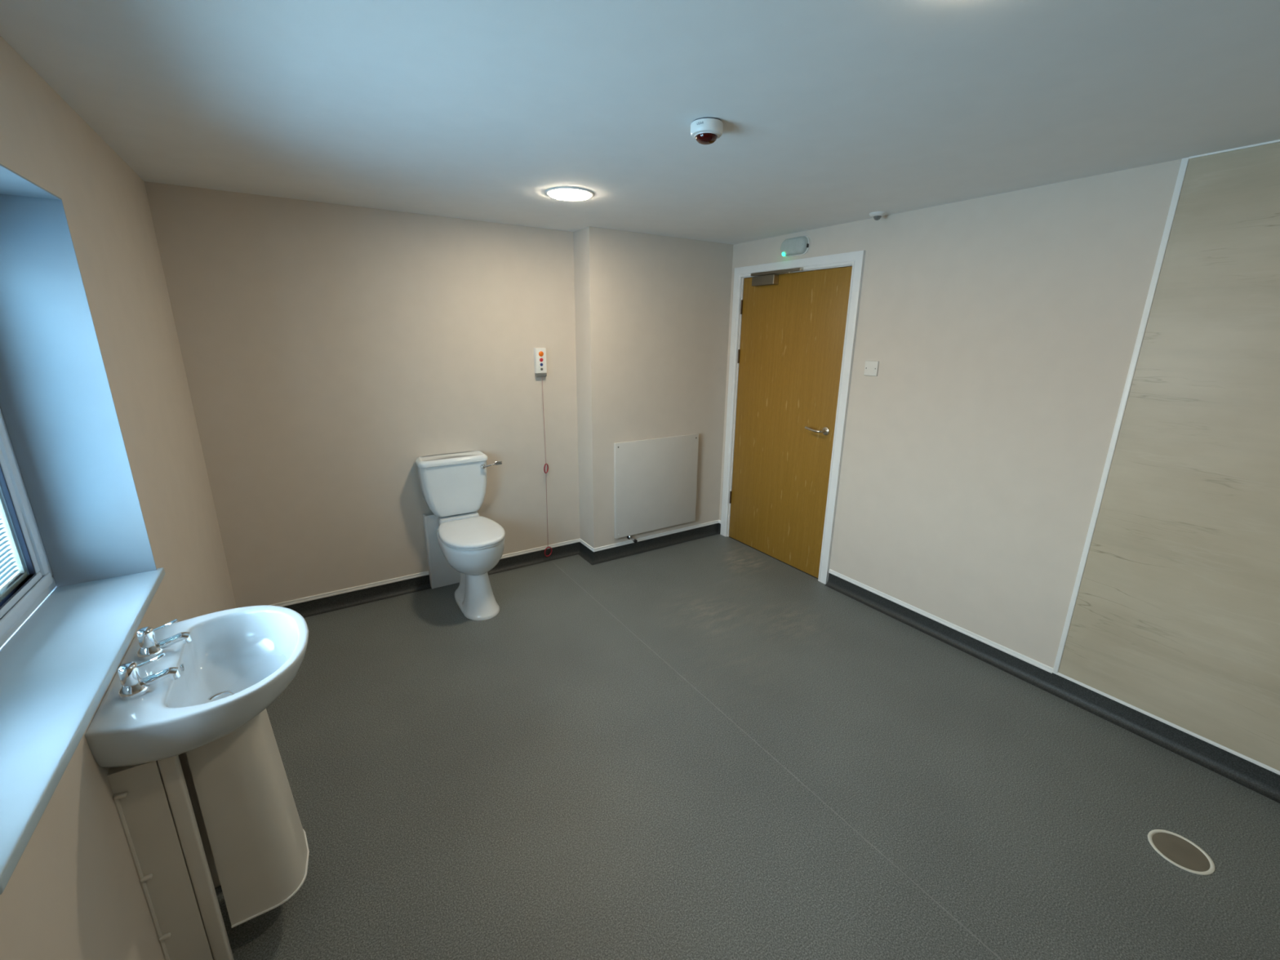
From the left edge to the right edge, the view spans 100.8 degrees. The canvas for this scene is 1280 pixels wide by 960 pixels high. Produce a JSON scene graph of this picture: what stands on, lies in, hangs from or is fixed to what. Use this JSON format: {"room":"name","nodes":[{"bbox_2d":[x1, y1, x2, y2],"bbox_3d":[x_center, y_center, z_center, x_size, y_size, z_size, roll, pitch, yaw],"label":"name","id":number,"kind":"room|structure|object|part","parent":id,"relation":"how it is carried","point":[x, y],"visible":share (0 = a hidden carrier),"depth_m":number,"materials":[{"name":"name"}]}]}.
{"room":"accessible bathroom","nodes":[
{"label":"accessible bathroom","id":0,"kind":"room"},
{"bbox_2d":[0,35,236,959],"bbox_3d":[-1.104,0.332,0.648,0.350,2.283,4.830,-9,18,-31],"label":"wall","id":1,"kind":"structure","parent":0,"point":[74,891],"depth_m":1.57,"materials":[{"name":"grey paint"}]},
{"bbox_2d":[0,163,156,586],"bbox_3d":[-1.323,-0.077,1.017,0.225,1.080,1.177,-9,18,-31],"label":"window reveal","id":2,"kind":"object","parent":1,"relation":"attached to","point":[57,406],"depth_m":1.49,"materials":[{"name":"white paint"}]},
{"bbox_2d":[0,408,164,894],"bbox_3d":[-1.346,-0.063,1.006,0.311,1.100,1.201,-9,18,-31],"label":"window","id":3,"kind":"structure","parent":1,"relation":"in","point":[57,668],"depth_m":1.25,"materials":[{"name":"white plastic"}]},
{"bbox_2d":[0,518,21,591],"bbox_3d":[-1.593,-0.115,1.179,0.016,0.858,0.364,-9,18,-31],"label":"blind","id":4,"kind":"object","parent":3,"relation":"attached to","point":[3,584],"visible":1,"depth_m":1.40,"materials":[{"name":"white plastic"}]},
{"bbox_3d":[-1.597,0.295,1.293,0.012,0.006,0.364,-9,18,-31],"label":"rail","id":5,"kind":"part","parent":4,"relation":"part of","materials":[{"name":"white plastic"}]},
{"bbox_3d":[-1.589,-0.120,1.180,0.067,1.001,0.518,-9,18,-31],"label":"sash","id":6,"kind":"part","parent":3,"relation":"part of","materials":[{"name":"white plastic"}]},
{"bbox_3d":[-1.447,-0.059,0.940,0.070,1.075,1.177,-9,18,-31],"label":"frame","id":7,"kind":"part","parent":3,"relation":"part of","materials":[{"name":"white plastic"}]},
{"bbox_3d":[-1.321,0.450,1.168,0.241,0.025,1.201,-9,18,-31],"label":"sill","id":8,"kind":"part","parent":3,"relation":"part of","materials":[{"name":"white paint"}]},
{"bbox_2d":[84,604,309,928],"bbox_3d":[-1.079,0.748,1.436,0.396,0.803,0.509,-9,18,-31],"label":"washbasin","id":9,"kind":"object","parent":1,"relation":"attached to","point":[202,687],"visible":1,"depth_m":1.35,"materials":[{"name":"white glazed ceramic"},{"name":"polished chrome"}]},
{"bbox_2d":[117,653,180,700],"bbox_3d":[-1.116,0.439,1.199,0.107,0.081,0.051,-9,18,-31],"label":"tap","id":10,"kind":"object","parent":9,"relation":"on","point":[134,687],"depth_m":1.19,"materials":[{"name":"silver metal"}]},
{"bbox_2d":[136,618,191,660],"bbox_3d":[-1.210,0.398,1.341,0.107,0.081,0.051,-9,18,-31],"label":"tap","id":11,"kind":"object","parent":9,"relation":"on","point":[172,646],"depth_m":1.33,"materials":[{"name":"silver metal"}]},
{"bbox_3d":[-1.077,0.505,1.368,0.396,0.139,0.509,-9,18,-31],"label":"bowl","id":12,"kind":"part","parent":9,"relation":"part of","materials":[{"name":"white ceramic"}]},
{"bbox_2d":[144,181,580,608],"bbox_3d":[-0.949,-0.485,3.586,3.884,2.283,0.150,-9,18,-31],"label":"wall","id":13,"kind":"structure","parent":0,"point":[327,349],"depth_m":3.05,"materials":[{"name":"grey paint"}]},
{"bbox_2d":[268,570,429,606],"bbox_3d":[-1.376,0.879,2.555,1.022,0.026,1.696,-9,18,-31],"label":"trim","id":14,"kind":"structure","parent":13,"relation":"attached to","point":[424,573],"depth_m":3.26,"materials":[{"name":"white plastic"}]},
{"bbox_2d":[282,574,431,617],"bbox_3d":[-1.376,0.933,2.570,1.022,0.086,1.696,-9,18,-31],"label":"baseboard","id":15,"kind":"structure","parent":13,"relation":"attached to","point":[321,606],"depth_m":3.30,"materials":[{"name":"grey plastic"}]},
{"bbox_2d":[533,347,546,377],"bbox_3d":[-0.679,-0.789,3.552,0.086,0.188,0.054,-9,18,-31],"label":"switch","id":16,"kind":"object","parent":13,"relation":"attached to","point":[540,362],"depth_m":3.55,"materials":[{"name":"white plastic"}]},
{"bbox_3d":[-0.672,-0.712,3.591,0.075,0.026,0.029,-9,18,-31],"label":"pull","id":17,"kind":"part","parent":16,"relation":"part of","materials":[{"name":"white plastic"}]},
{"bbox_2d":[543,453,548,473],"bbox_3d":[-0.676,-0.121,3.744,0.032,0.136,0.054,-9,18,-31],"label":"pull cord","id":18,"kind":"object","parent":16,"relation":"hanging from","point":[545,454],"depth_m":3.74,"materials":[{"name":"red plastic"}]},
{"bbox_3d":[-0.671,-0.103,3.751,0.005,1.240,0.015,12,19,36],"label":"pull cord","id":19,"kind":"part","parent":18,"relation":"part of","materials":[{"name":"white plastic"}]},
{"bbox_2d":[488,523,720,575],"bbox_3d":[-0.213,0.518,4.102,1.978,0.086,0.266,-9,18,-31],"label":"baseboard","id":20,"kind":"structure","parent":13,"relation":"attached to","point":[629,549],"depth_m":4.03,"materials":[{"name":"grey plastic"}]},
{"bbox_2d":[500,520,720,559],"bbox_3d":[-0.202,0.471,4.063,1.992,0.026,0.235,-6,17,-21],"label":"trim","id":21,"kind":"structure","parent":13,"relation":"attached to","point":[535,549],"depth_m":4.02,"materials":[{"name":"white plastic"}]},
{"bbox_2d":[0,0,1279,244],"bbox_3d":[0.398,-1.057,1.245,3.884,0.100,5.130,-9,18,-31],"label":"ceiling","id":22,"kind":"structure","parent":0,"point":[831,113],"depth_m":1.47,"materials":[{"name":"white paint"}]},
{"bbox_2d":[545,186,594,200],"bbox_3d":[-0.335,-1.363,2.530,0.235,0.014,0.235,-9,18,-31],"label":"recessed light","id":23,"kind":"object","parent":22,"relation":"in","point":[566,193],"visible":1,"depth_m":2.49,"materials":[{"name":"white plastic"}]},
{"bbox_2d":[549,189,590,200],"bbox_3d":[-0.335,-1.361,2.531,0.196,0.010,0.196,-9,18,-31],"label":"diffuser","id":24,"kind":"object","parent":23,"relation":"attached to","point":[561,194],"depth_m":2.50,"materials":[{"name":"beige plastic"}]},
{"bbox_2d":[690,116,723,144],"bbox_3d":[0.210,-1.096,1.673,0.102,0.058,0.102,-9,18,-31],"label":"smoke detector","id":25,"kind":"object","parent":22,"relation":"attached to","point":[707,130],"visible":1,"depth_m":1.64,"materials":[{"name":"white plastic"}]},
{"bbox_2d":[869,211,886,220],"bbox_3d":[1.292,-1.433,2.882,0.085,0.036,0.085,-9,18,-31],"label":"detector","id":26,"kind":"object","parent":22,"relation":"attached to","point":[877,215],"visible":1,"depth_m":2.86,"materials":[{"name":"white plastic"}]},
{"bbox_2d":[573,226,733,548],"bbox_3d":[0.116,-0.596,4.024,1.201,2.283,0.230,-9,18,-31],"label":"wall","id":27,"kind":"structure","parent":0,"point":[652,311],"depth_m":3.79,"materials":[{"name":"grey paint"}]},
{"bbox_2d":[613,433,698,542],"bbox_3d":[0.147,0.061,4.023,0.751,0.762,0.109,-9,18,-31],"label":"radiator cover","id":28,"kind":"object","parent":27,"relation":"attached to","point":[655,479],"visible":1,"depth_m":4.01,"materials":[{"name":"white metal"}]},
{"bbox_2d":[214,533,1279,959],"bbox_3d":[0.376,1.239,1.885,3.884,0.100,5.130,-9,18,-31],"label":"floor","id":29,"kind":"structure","parent":0,"point":[531,780],"depth_m":1.96,"materials":[{"name":"grey plastic"}]},
{"bbox_2d":[106,752,234,959],"bbox_3d":[-1.201,0.934,1.409,0.115,0.711,0.364,-9,18,-31],"label":"cover","id":30,"kind":"object","parent":29,"relation":"on","point":[157,803],"visible":0.63,"depth_m":1.25,"materials":[{"name":"white plastic"}]},
{"bbox_3d":[-1.300,0.899,1.530,0.080,0.711,0.024,-9,18,-31],"label":"panel","id":31,"kind":"part","parent":30,"relation":"part of","materials":[{"name":"white plastic"}]},
{"bbox_2d":[422,511,477,589],"bbox_3d":[-1.244,0.448,3.532,0.333,0.506,0.053,-9,18,-31],"label":"cover","id":32,"kind":"object","parent":29,"relation":"on","point":[442,574],"visible":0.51,"depth_m":3.47,"materials":[{"name":"white paint"}]},
{"bbox_3d":[-1.379,0.470,3.448,0.012,0.506,0.053,-9,18,-31],"label":"panel","id":33,"kind":"part","parent":32,"relation":"part of","materials":[{"name":"white paint"}]},
{"bbox_3d":[-1.234,0.452,3.517,0.321,0.506,0.010,-9,18,-31],"label":"panel","id":34,"kind":"part","parent":32,"relation":"part of","materials":[{"name":"white paint"}]},
{"bbox_2d":[415,450,505,620],"bbox_3d":[-1.024,0.328,3.270,0.496,0.886,0.652,-9,18,-31],"label":"toilet","id":35,"kind":"object","parent":29,"relation":"on","point":[453,486],"visible":1,"depth_m":3.23,"materials":[{"name":"white glazed ceramic"},{"name":"polished chrome"}]},
{"bbox_3d":[-1.184,-0.133,3.337,0.423,0.038,0.159,-9,18,-31],"label":"cistern lid","id":36,"kind":"part","parent":35,"relation":"part of","materials":[{"name":"white ceramic"}]},
{"bbox_3d":[-1.007,0.309,3.170,0.364,0.025,0.481,-9,18,-31],"label":"seat lid","id":37,"kind":"part","parent":35,"relation":"part of","materials":[{"name":"white plastic"}]},
{"bbox_3d":[-1.008,0.330,3.176,0.354,0.015,0.471,-9,18,-31],"label":"seat","id":38,"kind":"part","parent":35,"relation":"part of","materials":[{"name":"white plastic"}]},
{"bbox_3d":[-0.954,-0.096,3.392,0.138,0.046,0.030,-7,17,-25],"label":"flush lever","id":39,"kind":"part","parent":35,"relation":"part of","materials":[{"name":"silver metal"}]},
{"bbox_2d":[551,560,1001,959],"bbox_3d":[0.623,1.156,2.003,0.004,0.001,4.794,-9,18,-31],"label":"floor seam","id":40,"kind":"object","parent":29,"relation":"in","point":[551,561],"depth_m":1.92,"materials":[{"name":"plastic"}]},
{"bbox_2d":[1147,829,1214,875],"bbox_3d":[1.797,1.234,1.760,0.160,0.003,0.160,-9,18,-31],"label":"floor drain","id":41,"kind":"object","parent":29,"relation":"on","point":[1176,849],"visible":1,"depth_m":1.75,"materials":[{"name":"grey metal"}]},
{"bbox_2d":[719,159,1182,667],"bbox_3d":[1.941,-0.160,2.521,0.200,2.283,4.830,-9,18,-31],"label":"wall","id":42,"kind":"structure","parent":0,"point":[1002,330],"depth_m":2.63,"materials":[{"name":"grey paint"}]},
{"bbox_2d":[720,250,865,584],"bbox_3d":[1.024,-0.437,3.799,0.186,2.115,1.092,-9,18,-31],"label":"door","id":43,"kind":"structure","parent":42,"relation":"in","point":[797,328],"depth_m":3.70,"materials":[{"name":"brown wood"}]},
{"bbox_3d":[0.916,-1.404,3.611,0.012,0.007,0.286,-9,18,-31],"label":"closer arm","id":44,"kind":"part","parent":43,"relation":"part of","materials":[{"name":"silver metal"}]},
{"bbox_3d":[1.164,-0.327,3.487,0.070,0.054,0.150,-9,18,-31],"label":"handle","id":45,"kind":"part","parent":43,"relation":"part of","materials":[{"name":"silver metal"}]},
{"bbox_2d":[780,235,809,257],"bbox_3d":[1.004,-1.523,3.448,0.048,0.112,0.220,-9,18,-31],"label":"emergency light","id":46,"kind":"object","parent":42,"relation":"attached to","point":[797,246],"visible":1,"depth_m":3.42,"materials":[{"name":"white plastic"}]},
{"bbox_2d":[863,360,879,376],"bbox_3d":[1.365,-0.659,3.124,0.011,0.086,0.086,-9,18,-31],"label":"wall plate","id":47,"kind":"object","parent":42,"relation":"attached to","point":[871,367],"visible":1,"depth_m":3.12,"materials":[{"name":"plastic"}]},
{"bbox_2d":[828,568,1053,673],"bbox_3d":[1.632,0.766,3.066,0.008,0.026,1.298,-9,18,-31],"label":"trim","id":48,"kind":"structure","parent":42,"relation":"attached to","point":[1019,655],"depth_m":2.93,"materials":[{"name":"white plastic"}]},
{"bbox_2d":[825,573,1279,803],"bbox_3d":[2.200,1.070,2.197,0.036,0.091,3.458,-9,18,-31],"label":"baseboard","id":49,"kind":"structure","parent":42,"relation":"attached to","point":[1258,779],"depth_m":2.42,"materials":[{"name":"grey plastic"}]},
{"bbox_2d":[1053,157,1189,673],"bbox_3d":[1.997,-0.132,2.239,0.008,2.184,0.020,-9,18,-31],"label":"trim","id":50,"kind":"structure","parent":42,"relation":"attached to","point":[1184,164],"depth_m":2.18,"materials":[{"name":"white plastic"}]},
{"bbox_2d":[1052,671,1279,774],"bbox_3d":[2.561,1.167,1.663,0.007,0.015,2.160,-9,18,-31],"label":"trim","id":51,"kind":"structure","parent":42,"relation":"attached to","point":[1104,694],"depth_m":2.19,"materials":[{"name":"white plastic"}]},
{"bbox_2d":[1057,142,1279,770],"bbox_3d":[2.578,0.119,1.364,0.004,2.180,2.140,-9,18,-31],"label":"wall panel","id":52,"kind":"object","parent":42,"relation":"attached to","point":[1175,618],"visible":1,"depth_m":2.01,"materials":[{"name":"laminate"}]},
{"bbox_2d":[1188,139,1279,159],"bbox_3d":[2.584,-0.931,1.069,0.012,0.006,2.140,-9,18,-31],"label":"trim","id":53,"kind":"structure","parent":42,"relation":"attached to","point":[1277,140],"depth_m":1.84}
]}

